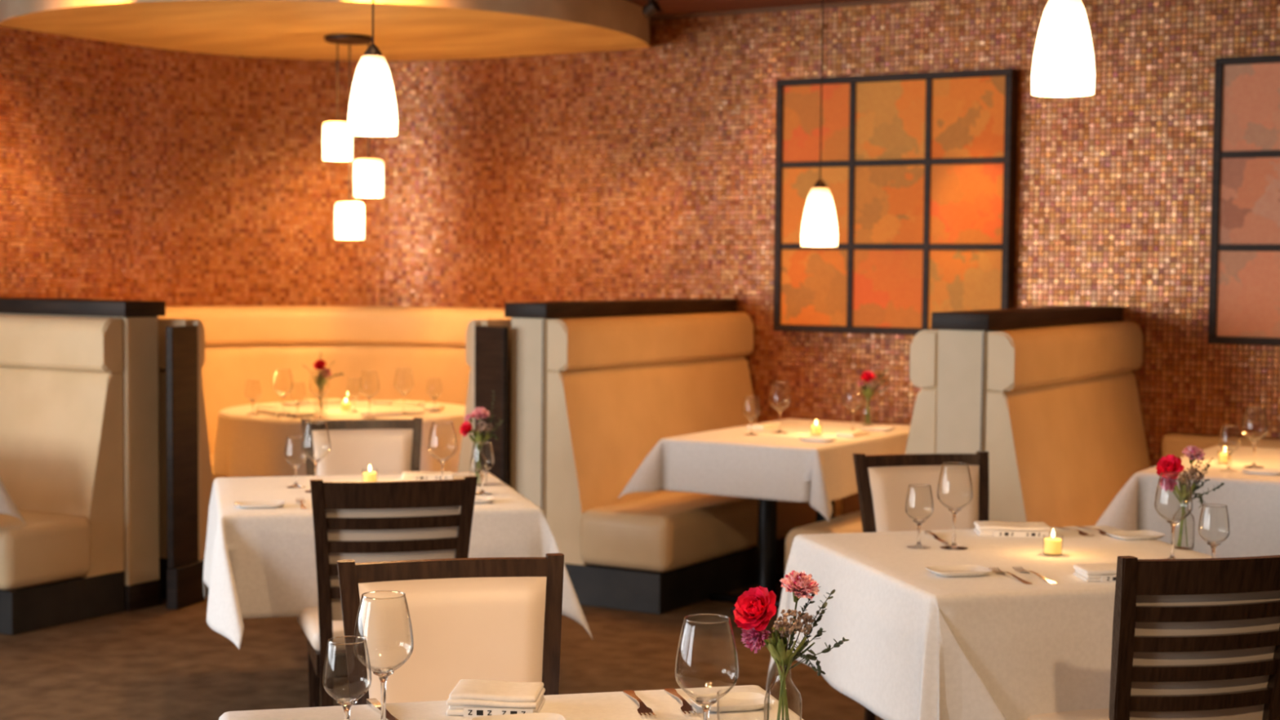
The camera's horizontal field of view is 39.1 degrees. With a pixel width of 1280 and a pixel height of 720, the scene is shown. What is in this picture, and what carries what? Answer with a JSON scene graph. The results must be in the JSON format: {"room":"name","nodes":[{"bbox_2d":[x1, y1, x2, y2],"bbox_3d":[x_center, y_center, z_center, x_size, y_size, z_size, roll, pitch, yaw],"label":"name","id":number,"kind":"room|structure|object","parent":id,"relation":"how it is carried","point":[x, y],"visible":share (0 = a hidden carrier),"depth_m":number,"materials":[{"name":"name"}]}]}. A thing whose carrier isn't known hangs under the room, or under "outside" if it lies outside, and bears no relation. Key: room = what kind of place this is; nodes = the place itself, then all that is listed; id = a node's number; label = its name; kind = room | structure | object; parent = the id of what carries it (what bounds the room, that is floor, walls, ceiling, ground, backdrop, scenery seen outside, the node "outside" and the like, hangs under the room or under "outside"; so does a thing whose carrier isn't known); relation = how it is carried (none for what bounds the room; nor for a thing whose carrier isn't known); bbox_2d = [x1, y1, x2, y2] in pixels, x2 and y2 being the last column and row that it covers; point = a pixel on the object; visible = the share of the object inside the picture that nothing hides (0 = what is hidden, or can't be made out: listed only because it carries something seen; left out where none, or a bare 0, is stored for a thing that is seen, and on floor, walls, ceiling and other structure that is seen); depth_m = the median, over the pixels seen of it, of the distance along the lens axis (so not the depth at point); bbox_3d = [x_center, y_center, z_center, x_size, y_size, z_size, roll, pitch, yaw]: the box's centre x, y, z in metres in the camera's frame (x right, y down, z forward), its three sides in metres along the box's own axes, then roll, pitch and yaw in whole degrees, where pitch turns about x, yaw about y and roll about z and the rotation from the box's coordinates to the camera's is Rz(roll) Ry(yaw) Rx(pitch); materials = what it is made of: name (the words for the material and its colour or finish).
{"room":"restaurant","nodes":[
{"label":"restaurant","id":0,"kind":"room"},
{"bbox_2d":[0,26,133,300],"bbox_3d":[-3.813,-0.387,8.244,0.155,2.830,3.840,2,4,31],"label":"wall","id":1,"kind":"structure","parent":0,"point":[66,134],"depth_m":9.41,"materials":[{"name":"brown tile"}]},
{"bbox_2d":[132,44,488,308],"bbox_3d":[-1.885,-0.482,10.357,2.164,2.830,0.555,0,3,-14],"label":"wall","id":2,"kind":"structure","parent":0,"point":[235,195],"depth_m":10.37,"materials":[{"name":"brown tile"}]},
{"bbox_2d":[0,0,649,61],"bbox_3d":[-1.558,-1.748,9.175,2.666,0.169,2.566,2,4,31],"label":"ceiling","id":3,"kind":"structure","parent":0,"point":[405,30],"depth_m":8.92,"materials":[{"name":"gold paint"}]},
{"bbox_2d":[322,34,383,239],"bbox_3d":[-1.489,-1.148,9.340,0.301,1.044,0.250,2,4,31],"label":"pendant","id":4,"kind":"object","parent":3,"relation":"hanging from","point":[337,144],"visible":0.96,"depth_m":9.30,"materials":[{"name":"white glass"}]},
{"bbox_2d":[0,581,884,719],"bbox_3d":[0.070,1.381,3.233,12.300,0.100,11.900,2,4,31],"label":"floor","id":5,"kind":"structure","parent":0,"point":[159,662],"depth_m":6.72,"materials":[{"name":"wood"}]},
{"bbox_2d":[0,314,124,635],"bbox_3d":[-3.039,0.434,7.796,1.660,1.252,0.651,2,4,31],"label":"bench","id":6,"kind":"object","parent":5,"relation":"on","point":[61,445],"visible":1,"depth_m":7.61,"materials":[{"name":"beige leather"}]},
{"bbox_2d":[0,297,165,611],"bbox_3d":[-2.829,0.381,8.163,1.662,1.322,0.234,2,4,31],"label":"wall","id":7,"kind":"structure","parent":5,"relation":"on","point":[143,584],"depth_m":7.74,"materials":[{"name":"beige paint"}]},
{"bbox_2d":[157,306,511,609],"bbox_3d":[-1.580,0.383,9.111,2.813,1.240,2.842,2,4,31],"label":"bench","id":8,"kind":"object","parent":5,"relation":"on","point":[207,355],"visible":0.37,"depth_m":10.11,"materials":[{"name":"beige leather"}]},
{"bbox_2d":[301,417,422,685],"bbox_3d":[-1.001,0.687,6.649,0.474,0.905,0.546,0,3,-14],"label":"dining chair","id":9,"kind":"object","parent":5,"relation":"on","point":[390,446],"visible":0.41,"depth_m":6.83,"materials":[{"name":"beige leather"}]},
{"bbox_2d":[297,475,477,706],"bbox_3d":[-0.738,0.765,5.224,0.474,0.905,0.546,0,3,-14],"label":"dining chair","id":10,"kind":"object","parent":5,"relation":"on","point":[359,522],"visible":0.52,"depth_m":4.99,"materials":[{"name":"brown wood"}]},
{"bbox_2d":[337,552,564,705],"bbox_3d":[-0.325,0.864,3.434,0.474,0.905,0.546,0,3,-14],"label":"dining chair","id":11,"kind":"object","parent":5,"relation":"on","point":[500,619],"visible":0.78,"depth_m":3.61,"materials":[{"name":"beige leather"}]},
{"bbox_2d":[504,297,737,517],"bbox_3d":[-0.052,0.372,8.801,0.224,1.322,1.802,2,4,31],"label":"wall","id":12,"kind":"structure","parent":5,"relation":"on","point":[529,371],"depth_m":8.05,"materials":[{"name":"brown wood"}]},
{"bbox_2d":[546,311,841,614],"bbox_3d":[0.305,0.421,8.584,0.651,1.252,1.810,2,4,31],"label":"bench","id":13,"kind":"object","parent":5,"relation":"on","point":[617,387],"visible":0.7,"depth_m":8.14,"materials":[{"name":"beige leather"}]},
{"bbox_2d":[709,498,835,614],"bbox_3d":[0.725,0.700,8.153,0.700,0.744,1.200,2,4,31],"label":"dining table","id":14,"kind":"object","parent":5,"relation":"on","point":[767,576],"visible":0.24,"depth_m":7.91,"materials":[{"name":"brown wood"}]},
{"bbox_2d":[617,418,910,522],"bbox_3d":[0.708,0.467,8.136,0.986,0.286,1.488,2,4,31],"label":"tablecloth","id":15,"kind":"object","parent":14,"relation":"on","point":[767,464],"visible":0.77,"depth_m":7.65,"materials":[{"name":"white fabric"}]},
{"bbox_2d":[746,422,781,430],"bbox_3d":[0.571,0.303,8.308,0.090,0.021,0.180,2,4,31],"label":"folded napkin","id":16,"kind":"object","parent":15,"relation":"on","point":[765,425],"visible":0.87,"depth_m":8.25,"materials":[{"name":"fabric"}]},
{"bbox_2d":[769,382,791,433],"bbox_3d":[0.627,0.213,8.084,0.095,0.226,0.095,2,4,31],"label":"wine glass","id":17,"kind":"object","parent":15,"relation":"on","point":[779,431],"visible":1,"depth_m":8.08,"materials":[{"name":"white"}]},
{"bbox_2d":[810,420,822,435],"bbox_3d":[0.779,0.298,7.987,0.052,0.070,0.052,2,4,31],"label":"votive candle","id":18,"kind":"object","parent":15,"relation":"on","point":[815,429],"visible":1,"depth_m":7.97,"materials":[{"name":"yellow wax"}]},
{"bbox_2d":[799,436,836,442],"bbox_3d":[0.758,0.341,7.707,0.150,0.013,0.100,2,4,31],"label":"plate","id":19,"kind":"object","parent":15,"relation":"on","point":[817,439],"visible":1,"depth_m":7.70,"materials":[{"name":"white ceramic"}]},
{"bbox_2d":[835,430,870,437],"bbox_3d":[0.940,0.325,7.971,0.090,0.021,0.180,2,4,31],"label":"folded napkin","id":20,"kind":"object","parent":15,"relation":"on","point":[847,433],"visible":1,"depth_m":7.92,"materials":[{"name":"fabric"}]},
{"bbox_2d":[857,368,889,426],"bbox_3d":[1.095,0.176,8.473,0.149,0.267,0.100,1,3,0],"label":"bud vase","id":21,"kind":"object","parent":15,"relation":"on","point":[867,375],"visible":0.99,"depth_m":8.46,"materials":[{"name":"clear glass"}]},
{"bbox_2d":[860,426,895,431],"bbox_3d":[1.087,0.314,8.256,0.150,0.013,0.100,2,4,31],"label":"plate","id":22,"kind":"object","parent":15,"relation":"on","point":[865,428],"visible":1,"depth_m":8.24,"materials":[{"name":"white ceramic"}]},
{"bbox_2d":[784,328,938,573],"bbox_3d":[1.323,0.463,7.976,0.651,1.252,1.810,2,4,31],"label":"bench","id":23,"kind":"object","parent":5,"relation":"on","point":[924,347],"visible":0.22,"depth_m":7.08,"materials":[{"name":"beige leather"}]},
{"bbox_2d":[853,450,989,719],"bbox_3d":[0.955,0.761,5.567,0.474,0.905,0.546,0,3,-14],"label":"dining chair","id":24,"kind":"object","parent":5,"relation":"on","point":[882,501],"visible":0.44,"depth_m":5.74,"materials":[{"name":"beige leather"}]},
{"bbox_2d":[931,305,1122,453],"bbox_3d":[1.689,0.442,7.760,0.234,1.322,1.802,2,4,31],"label":"wall","id":25,"kind":"structure","parent":5,"relation":"on","point":[962,335],"depth_m":7.00,"materials":[{"name":"beige paint"}]},
{"bbox_2d":[985,321,1151,527],"bbox_3d":[2.051,0.492,7.541,0.651,1.252,1.810,2,4,31],"label":"bench","id":26,"kind":"object","parent":5,"relation":"on","point":[1064,430],"visible":0.41,"depth_m":7.37,"materials":[{"name":"beige leather"}]},
{"bbox_2d":[1027,555,1279,719],"bbox_3d":[1.149,0.845,4.032,0.474,0.905,0.546,0,3,-14],"label":"dining chair","id":27,"kind":"object","parent":5,"relation":"on","point":[1193,638],"visible":0.96,"depth_m":3.79,"materials":[{"name":"brown wood"}]},
{"bbox_2d":[1161,433,1279,457],"bbox_3d":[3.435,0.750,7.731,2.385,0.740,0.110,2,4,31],"label":"bench","id":28,"kind":"object","parent":5,"relation":"on","point":[1174,444],"visible":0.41,"depth_m":8.19,"materials":[{"name":"beige leather"}]},
{"bbox_3d":[-0.890,0.805,5.918,0.920,0.744,0.920,0,3,-14],"label":"dining table","id":29,"kind":"object","parent":5,"relation":"on","visible":0},
{"bbox_2d":[203,471,592,649],"bbox_3d":[-0.824,0.647,5.867,1.162,0.431,1.364,0,3,-14],"label":"tablecloth","id":30,"kind":"object","parent":29,"relation":"on","point":[259,562],"visible":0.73,"depth_m":5.36,"materials":[{"name":"white fabric"}]},
{"bbox_2d":[234,500,284,508],"bbox_3d":[-1.159,0.441,5.501,0.150,0.013,0.100,0,3,-14],"label":"plate","id":31,"kind":"object","parent":30,"relation":"on","point":[249,504],"visible":1,"depth_m":5.52,"materials":[{"name":"white ceramic"}]},
{"bbox_2d":[284,435,307,488],"bbox_3d":[-1.141,0.338,5.988,0.075,0.168,0.075,2,4,31],"label":"wine glass","id":32,"kind":"object","parent":30,"relation":"on","point":[295,485],"visible":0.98,"depth_m":5.99,"materials":[{"name":"white"}]},
{"bbox_2d":[301,421,330,493],"bbox_3d":[-1.056,0.316,5.880,0.095,0.226,0.095,2,4,31],"label":"wine glass","id":33,"kind":"object","parent":30,"relation":"on","point":[315,461],"visible":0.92,"depth_m":5.88,"materials":[{"name":"white"}]},
{"bbox_2d":[301,422,330,460],"bbox_3d":[-1.055,0.267,5.878,0.095,0.129,0.095,2,4,31],"label":"bowl","id":34,"kind":"object","parent":33,"relation":"on","point":[305,423],"depth_m":5.87,"materials":[{"name":"clear glass"}]},
{"bbox_2d":[362,465,377,481],"bbox_3d":[-0.909,0.385,6.072,0.052,0.070,0.052,2,4,31],"label":"votive candle","id":35,"kind":"object","parent":30,"relation":"on","point":[370,476],"visible":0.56,"depth_m":6.06,"materials":[{"name":"yellow wax"}]},
{"bbox_2d":[400,471,453,480],"bbox_3d":[-0.737,0.401,6.259,0.180,0.021,0.105,0,3,-9],"label":"folded napkin","id":36,"kind":"object","parent":30,"relation":"on","point":[411,475],"visible":0.98,"depth_m":6.22,"materials":[{"name":"fabric"}]},
{"bbox_2d":[427,421,457,479],"bbox_3d":[-0.648,0.317,5.921,0.095,0.226,0.095,2,4,31],"label":"wine glass","id":37,"kind":"object","parent":30,"relation":"on","point":[442,460],"visible":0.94,"depth_m":5.92,"materials":[{"name":"white"}]},
{"bbox_2d":[427,422,457,459],"bbox_3d":[-0.648,0.269,5.918,0.095,0.129,0.095,2,4,31],"label":"bowl","id":38,"kind":"object","parent":37,"relation":"on","point":[433,423],"depth_m":5.91,"materials":[{"name":"clear glass"}]},
{"bbox_2d":[459,391,504,486],"bbox_3d":[-0.532,0.264,6.065,0.149,0.320,0.085,1,3,0],"label":"bud vase","id":39,"kind":"object","parent":30,"relation":"on","point":[466,428],"visible":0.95,"depth_m":6.06,"materials":[{"name":"clear glass"}]},
{"bbox_2d":[469,448,487,486],"bbox_3d":[-0.544,0.355,6.074,0.059,0.136,0.059,0,3,0],"label":"glass bottle","id":40,"kind":"object","parent":39,"relation":"on","point":[478,464],"depth_m":6.07,"materials":[{"name":"clear glass"}]},
{"bbox_2d":[471,441,493,494],"bbox_3d":[-0.511,0.351,5.855,0.075,0.168,0.075,2,4,31],"label":"wine glass","id":41,"kind":"object","parent":30,"relation":"on","point":[482,491],"visible":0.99,"depth_m":5.85,"materials":[{"name":"white"}]},
{"bbox_2d":[474,495,494,503],"bbox_3d":[-0.533,0.439,5.651,0.150,0.013,0.100,0,3,-14],"label":"plate","id":42,"kind":"object","parent":30,"relation":"on","point":[478,499],"visible":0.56,"depth_m":5.67,"materials":[{"name":"white ceramic"}]},
{"bbox_3d":[1.014,0.885,4.721,0.920,0.744,0.920,0,3,-14],"label":"dining table","id":43,"kind":"object","parent":5,"relation":"on","visible":0},
{"bbox_2d":[766,525,1218,719],"bbox_3d":[1.062,0.743,4.725,1.183,0.469,1.278,0,3,-14],"label":"tablecloth","id":44,"kind":"object","parent":43,"relation":"on","point":[922,644],"visible":0.56,"depth_m":4.24,"materials":[{"name":"white fabric"}]},
{"bbox_2d":[905,484,933,549],"bbox_3d":[0.745,0.417,4.813,0.075,0.168,0.075,2,4,31],"label":"wine glass","id":45,"kind":"object","parent":44,"relation":"on","point":[918,545],"visible":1,"depth_m":4.81,"materials":[{"name":"white"}]},
{"bbox_2d":[905,486,933,520],"bbox_3d":[0.745,0.384,4.812,0.075,0.101,0.075,2,4,31],"label":"bowl","id":46,"kind":"object","parent":45,"relation":"on","point":[918,486],"depth_m":4.81,"materials":[{"name":"clear glass"}]},
{"bbox_2d":[924,530,948,545],"bbox_3d":[0.820,0.489,4.971,0.018,0.008,0.220,0,3,-6],"label":"knife","id":47,"kind":"object","parent":44,"relation":"on","point":[929,533],"visible":1,"depth_m":4.99,"materials":[{"name":"silver metal"}]},
{"bbox_2d":[937,462,973,550],"bbox_3d":[0.839,0.389,4.814,0.095,0.226,0.095,2,4,31],"label":"wine glass","id":48,"kind":"object","parent":44,"relation":"on","point":[953,546],"visible":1,"depth_m":4.81,"materials":[{"name":"white"}]},
{"bbox_2d":[937,463,973,510],"bbox_3d":[0.840,0.340,4.811,0.095,0.129,0.095,2,4,31],"label":"bowl","id":49,"kind":"object","parent":48,"relation":"on","point":[942,464],"depth_m":4.81,"materials":[{"name":"clear glass"}]},
{"bbox_2d":[925,564,991,577],"bbox_3d":[0.778,0.516,4.407,0.150,0.013,0.100,0,3,-14],"label":"plate","id":50,"kind":"object","parent":44,"relation":"on","point":[957,571],"visible":1,"depth_m":4.43,"materials":[{"name":"white ceramic"}]},
{"bbox_2d":[988,567,1032,584],"bbox_3d":[0.897,0.521,4.367,0.025,0.010,0.201,0,3,-14],"label":"fork","id":51,"kind":"object","parent":44,"relation":"on","point":[1024,582],"visible":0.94,"depth_m":4.35,"materials":[{"name":"silver metal"}]},
{"bbox_2d":[973,520,1051,537],"bbox_3d":[1.047,0.475,5.076,0.200,0.029,0.115,1,3,3],"label":"folded napkin","id":52,"kind":"object","parent":44,"relation":"on","point":[983,528],"visible":1,"depth_m":5.03,"materials":[{"name":"fabric"}]},
{"bbox_2d":[1012,566,1057,583],"bbox_3d":[0.959,0.521,4.383,0.025,0.010,0.201,0,3,-14],"label":"fork","id":53,"kind":"object","parent":44,"relation":"on","point":[1043,578],"visible":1,"depth_m":4.37,"materials":[{"name":"silver metal"}]},
{"bbox_2d":[1043,528,1063,555],"bbox_3d":[1.079,0.475,4.715,0.052,0.070,0.052,2,4,31],"label":"votive candle","id":54,"kind":"object","parent":44,"relation":"on","point":[1052,545],"visible":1,"depth_m":4.70,"materials":[{"name":"yellow wax"}]},
{"bbox_2d":[1073,563,1116,582],"bbox_3d":[1.152,0.514,4.367,0.180,0.029,0.105,0,3,-5],"label":"folded napkin","id":55,"kind":"object","parent":44,"relation":"on","point":[1099,572],"visible":0.48,"depth_m":4.33,"materials":[{"name":"fabric"}]},
{"bbox_2d":[1106,530,1165,540],"bbox_3d":[1.379,0.489,5.020,0.150,0.013,0.100,0,3,-14],"label":"plate","id":56,"kind":"object","parent":44,"relation":"on","point":[1124,535],"visible":1,"depth_m":5.04,"materials":[{"name":"white ceramic"}]},
{"bbox_2d":[1154,471,1192,559],"bbox_3d":[1.367,0.404,4.627,0.095,0.226,0.095,2,4,31],"label":"wine glass","id":57,"kind":"object","parent":44,"relation":"on","point":[1172,522],"visible":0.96,"depth_m":4.63,"materials":[{"name":"white"}]},
{"bbox_2d":[1154,475,1192,521],"bbox_3d":[1.368,0.355,4.625,0.095,0.129,0.095,2,4,31],"label":"bowl","id":58,"kind":"object","parent":57,"relation":"on","point":[1160,475],"depth_m":4.62,"materials":[{"name":"clear glass"}]},
{"bbox_2d":[1155,444,1224,550],"bbox_3d":[1.463,0.367,4.828,0.175,0.280,0.102,0,3,0],"label":"bud vase","id":59,"kind":"object","parent":44,"relation":"on","point":[1171,463],"visible":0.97,"depth_m":4.81,"materials":[{"name":"clear glass"}]},
{"bbox_2d":[1172,497,1195,550],"bbox_3d":[1.455,0.439,4.832,0.059,0.136,0.059,0,3,0],"label":"glass bottle","id":60,"kind":"object","parent":59,"relation":"on","point":[1184,500],"depth_m":4.83,"materials":[{"name":"clear glass"}]},
{"bbox_2d":[1198,503,1230,558],"bbox_3d":[1.417,0.442,4.458,0.075,0.168,0.075,2,4,31],"label":"wine glass","id":61,"kind":"object","parent":44,"relation":"on","point":[1213,545],"visible":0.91,"depth_m":4.46,"materials":[{"name":"white"}]},
{"bbox_3d":[-3.256,0.727,7.006,0.920,0.744,0.880,2,4,31],"label":"dining table","id":62,"kind":"object","parent":5,"relation":"on","visible":0},
{"bbox_2d":[0,478,26,524],"bbox_3d":[-3.254,0.506,6.994,1.197,0.311,1.157,2,4,31],"label":"tablecloth","id":63,"kind":"object","parent":62,"relation":"on","point":[7,506],"visible":1,"depth_m":7.14,"materials":[{"name":"white fabric"}]},
{"bbox_3d":[-1.473,0.627,9.200,1.280,0.745,1.280,2,4,31],"label":"round dining table","id":64,"kind":"object","parent":5,"relation":"on","visible":0},
{"bbox_2d":[213,400,465,477],"bbox_3d":[-1.468,0.402,9.190,1.369,0.302,1.367,2,4,31],"label":"tablecloth","id":65,"kind":"object","parent":64,"relation":"on","point":[246,445],"visible":0.56,"depth_m":8.72,"materials":[{"name":"white fabric"}]},
{"bbox_2d":[255,408,290,415],"bbox_3d":[-1.800,0.253,8.860,0.090,0.021,0.190,-2,4,-44],"label":"folded napkin","id":66,"kind":"object","parent":65,"relation":"on","point":[268,411],"visible":0.94,"depth_m":8.82,"materials":[{"name":"fabric"}]},
{"bbox_2d":[273,368,293,417],"bbox_3d":[-1.723,0.159,8.717,0.095,0.226,0.095,2,4,31],"label":"wine glass","id":67,"kind":"object","parent":65,"relation":"on","point":[282,415],"visible":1,"depth_m":8.71,"materials":[{"name":"white"}]},
{"bbox_2d":[285,412,316,416],"bbox_3d":[-1.642,0.264,8.753,0.140,0.013,0.090,2,3,22],"label":"plate","id":68,"kind":"object","parent":65,"relation":"on","point":[291,414],"visible":0.91,"depth_m":8.73,"materials":[{"name":"white ceramic"}]},
{"bbox_2d":[302,351,343,413],"bbox_3d":[-1.560,0.112,8.882,0.206,0.306,0.090,0,3,0],"label":"bud vase","id":69,"kind":"object","parent":65,"relation":"on","point":[320,365],"visible":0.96,"depth_m":8.87,"materials":[{"name":"clear glass"}]},
{"bbox_2d":[304,398,343,404],"bbox_3d":[-1.674,0.218,9.546,0.190,0.021,0.090,-1,3,-29],"label":"folded napkin","id":70,"kind":"object","parent":65,"relation":"on","point":[333,400],"visible":0.85,"depth_m":9.52,"materials":[{"name":"fabric"}]},
{"bbox_2d":[360,370,379,418],"bbox_3d":[-1.296,0.166,8.650,0.095,0.226,0.095,2,4,31],"label":"wine glass","id":71,"kind":"object","parent":65,"relation":"on","point":[369,416],"visible":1,"depth_m":8.65,"materials":[{"name":"white"}]},
{"bbox_2d":[360,410,403,417],"bbox_3d":[-1.261,0.261,8.804,0.190,0.021,0.090,-1,3,-29],"label":"folded napkin","id":72,"kind":"object","parent":65,"relation":"on","point":[381,413],"visible":0.99,"depth_m":8.78,"materials":[{"name":"fabric"}]},
{"bbox_2d":[391,400,426,406],"bbox_3d":[-1.208,0.226,9.481,0.190,0.021,0.090,3,4,41],"label":"folded napkin","id":73,"kind":"object","parent":65,"relation":"on","point":[415,403],"visible":0.88,"depth_m":9.44,"materials":[{"name":"fabric"}]},
{"bbox_2d":[422,404,444,411],"bbox_3d":[-1.050,0.243,9.173,0.090,0.021,0.190,1,3,1],"label":"folded napkin","id":74,"kind":"object","parent":65,"relation":"on","point":[428,407],"visible":0.93,"depth_m":9.09,"materials":[{"name":"fabric"}]},
{"bbox_2d":[626,0,868,16],"bbox_3d":[0.096,-1.545,3.078,12.300,0.100,11.900,2,4,31],"label":"ceiling","id":75,"kind":"structure","parent":0,"point":[668,6],"depth_m":9.23,"materials":[{"name":"paint"}]},
{"bbox_2d":[347,0,398,136],"bbox_3d":[-0.862,-1.189,5.829,0.162,0.918,0.162,2,4,31],"label":"pendant lamp","id":76,"kind":"object","parent":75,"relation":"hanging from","point":[372,106],"visible":1,"depth_m":5.79,"materials":[{"name":"beige glass"}]},
{"bbox_2d":[641,0,661,17],"bbox_3d":[0.051,-1.750,8.931,0.106,0.111,0.100,2,4,31],"label":"ceiling spotlight","id":77,"kind":"object","parent":75,"relation":"attached to","point":[652,7],"visible":1,"depth_m":8.91,"materials":[{"name":"brown metal"}]},
{"bbox_2d":[800,0,838,246],"bbox_3d":[0.786,-1.117,7.831,0.162,1.245,0.162,2,4,31],"label":"pendant lamp","id":78,"kind":"object","parent":75,"relation":"hanging from","point":[819,224],"visible":1,"depth_m":7.80,"materials":[{"name":"beige glass"}]},
{"bbox_2d":[1031,0,1095,97],"bbox_3d":[1.094,-1.125,4.629,0.162,0.883,0.162,2,4,31],"label":"pendant lamp","id":79,"kind":"object","parent":75,"relation":"hanging from","point":[1063,65],"visible":1,"depth_m":4.59,"materials":[{"name":"beige glass"}]},
{"bbox_2d":[487,0,1279,515],"bbox_3d":[3.695,-0.291,7.681,10.560,2.830,0.155,2,4,31],"label":"wall","id":80,"kind":"structure","parent":0,"point":[649,173],"depth_m":9.14,"materials":[{"name":"brown tile"}]},
{"bbox_2d":[773,67,1018,335],"bbox_3d":[1.253,-0.771,8.975,1.250,1.284,0.100,2,4,31],"label":"framed picture","id":81,"kind":"object","parent":80,"relation":"attached to","point":[919,170],"visible":0.85,"depth_m":8.92,"materials":[{"name":"brown wood"}]},
{"bbox_2d":[1208,54,1279,346],"bbox_3d":[3.133,-0.695,7.851,1.246,1.284,0.100,2,4,31],"label":"framed picture","id":82,"kind":"object","parent":80,"relation":"attached to","point":[1244,284],"visible":1,"depth_m":8.06,"materials":[{"name":"brown wood"}]},
{"bbox_3d":[-0.132,0.983,2.694,0.920,0.744,0.920,0,3,-14],"label":"dining table","id":83,"kind":"object","parent":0,"visible":0},
{"bbox_2d":[218,684,804,719],"bbox_3d":[-0.124,0.832,2.662,1.245,0.447,1.196,0,3,-14],"label":"tablecloth","id":84,"kind":"object","parent":83,"relation":"on","point":[615,705],"visible":0.71,"depth_m":3.03,"materials":[{"name":"white fabric"}]},
{"bbox_2d":[322,635,371,719],"bbox_3d":[-0.452,0.515,2.785,0.075,0.168,0.075,2,4,31],"label":"wine glass","id":85,"kind":"object","parent":84,"relation":"on","point":[346,703],"visible":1,"depth_m":2.78,"materials":[{"name":"white"}]},
{"bbox_2d":[366,697,398,719],"bbox_3d":[-0.414,0.585,2.973,0.018,0.008,0.220,-1,3,-24],"label":"knife","id":86,"kind":"object","parent":84,"relation":"on","point":[373,703],"visible":0.74,"depth_m":3.02,"materials":[{"name":"silver metal"}]},
{"bbox_2d":[353,590,413,719],"bbox_3d":[-0.405,0.482,2.851,0.095,0.226,0.095,2,4,31],"label":"wine glass","id":87,"kind":"object","parent":84,"relation":"on","point":[383,674],"visible":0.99,"depth_m":2.85,"materials":[{"name":"white"}]},
{"bbox_2d":[353,595,413,672],"bbox_3d":[-0.405,0.434,2.849,0.095,0.129,0.095,2,4,31],"label":"bowl","id":88,"kind":"object","parent":87,"relation":"on","point":[378,670],"depth_m":2.84,"materials":[{"name":"clear glass"}]},
{"bbox_2d":[445,679,545,717],"bbox_3d":[-0.242,0.569,3.035,0.152,0.038,0.120,1,3,4],"label":"folded napkin","id":89,"kind":"object","parent":84,"relation":"on","point":[470,698],"visible":0.97,"depth_m":2.99,"materials":[{"name":"fabric"}]},
{"bbox_2d":[471,712,565,719],"bbox_3d":[-0.192,0.588,2.897,0.150,0.013,0.110,0,3,-14],"label":"plate","id":90,"kind":"object","parent":84,"relation":"on","point":[536,716],"visible":1,"depth_m":2.95,"materials":[{"name":"white ceramic"}]},
{"bbox_2d":[622,689,657,716],"bbox_3d":[-0.003,0.582,3.074,0.025,0.010,0.201,0,3,-11],"label":"fork","id":91,"kind":"object","parent":84,"relation":"on","point":[643,709],"visible":1,"depth_m":3.03,"materials":[{"name":"silver metal"}]},
{"bbox_2d":[664,688,701,715],"bbox_3d":[0.070,0.582,3.088,0.025,0.010,0.201,0,3,-11],"label":"fork","id":92,"kind":"object","parent":84,"relation":"on","point":[686,707],"visible":1,"depth_m":3.05,"materials":[{"name":"silver metal"}]},
{"bbox_2d":[674,613,738,719],"bbox_3d":[0.099,0.496,2.683,0.095,0.226,0.095,2,4,31],"label":"wine glass","id":93,"kind":"object","parent":84,"relation":"on","point":[705,703],"visible":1,"depth_m":2.68,"materials":[{"name":"white"}]},
{"bbox_2d":[689,692,770,712],"bbox_3d":[0.153,0.582,3.064,0.130,0.013,0.090,0,3,-14],"label":"plate","id":94,"kind":"object","parent":84,"relation":"on","point":[733,701],"visible":0.76,"depth_m":3.08,"materials":[{"name":"white ceramic"}]},
{"bbox_2d":[733,570,848,719],"bbox_3d":[0.230,0.465,2.794,0.179,0.279,0.105,1,3,0],"label":"bud vase","id":95,"kind":"object","parent":84,"relation":"on","point":[753,611],"visible":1,"depth_m":2.78,"materials":[{"name":"clear glass"}]},
{"bbox_2d":[764,662,801,700],"bbox_3d":[0.222,0.536,2.798,0.059,0.136,0.059,0,3,0],"label":"glass bottle","id":96,"kind":"object","parent":95,"relation":"on","point":[786,667],"depth_m":2.79,"materials":[{"name":"clear glass"}]},
{"bbox_3d":[2.704,0.785,6.877,1.240,0.744,1.200,2,4,31],"label":"dining table","id":97,"kind":"object","parent":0,"visible":0},
{"bbox_2d":[1094,444,1279,558],"bbox_3d":[2.675,0.596,6.859,1.627,0.375,1.567,2,4,31],"label":"tablecloth","id":98,"kind":"object","parent":97,"relation":"on","point":[1252,501],"visible":0.69,"depth_m":6.53,"materials":[{"name":"white fabric"}]},
{"bbox_2d":[1217,446,1231,464],"bbox_3d":[2.253,0.366,6.952,0.052,0.070,0.052,2,4,31],"label":"votive candle","id":99,"kind":"object","parent":98,"relation":"on","point":[1222,457],"visible":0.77,"depth_m":6.94,"materials":[{"name":"yellow wax"}]},
{"bbox_2d":[1218,425,1239,471],"bbox_3d":[2.190,0.329,6.708,0.075,0.168,0.075,2,4,31],"label":"wine glass","id":100,"kind":"object","parent":98,"relation":"on","point":[1228,452],"visible":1,"depth_m":6.71,"materials":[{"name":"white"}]},
{"bbox_2d":[1241,407,1267,468],"bbox_3d":[2.331,0.294,6.844,0.095,0.226,0.095,2,4,31],"label":"wine glass","id":101,"kind":"object","parent":98,"relation":"on","point":[1254,465],"visible":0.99,"depth_m":6.84,"materials":[{"name":"white"}]},
{"bbox_2d":[1241,408,1267,439],"bbox_3d":[2.331,0.245,6.841,0.095,0.129,0.095,2,4,31],"label":"bowl","id":102,"kind":"object","parent":101,"relation":"on","point":[1246,408],"depth_m":6.82,"materials":[{"name":"clear glass"}]},
{"bbox_2d":[1241,467,1279,475],"bbox_3d":[2.291,0.411,6.628,0.150,0.013,0.100,2,4,31],"label":"plate","id":103,"kind":"object","parent":98,"relation":"on","point":[1248,470],"visible":1,"depth_m":6.63,"materials":[{"name":"white ceramic"}]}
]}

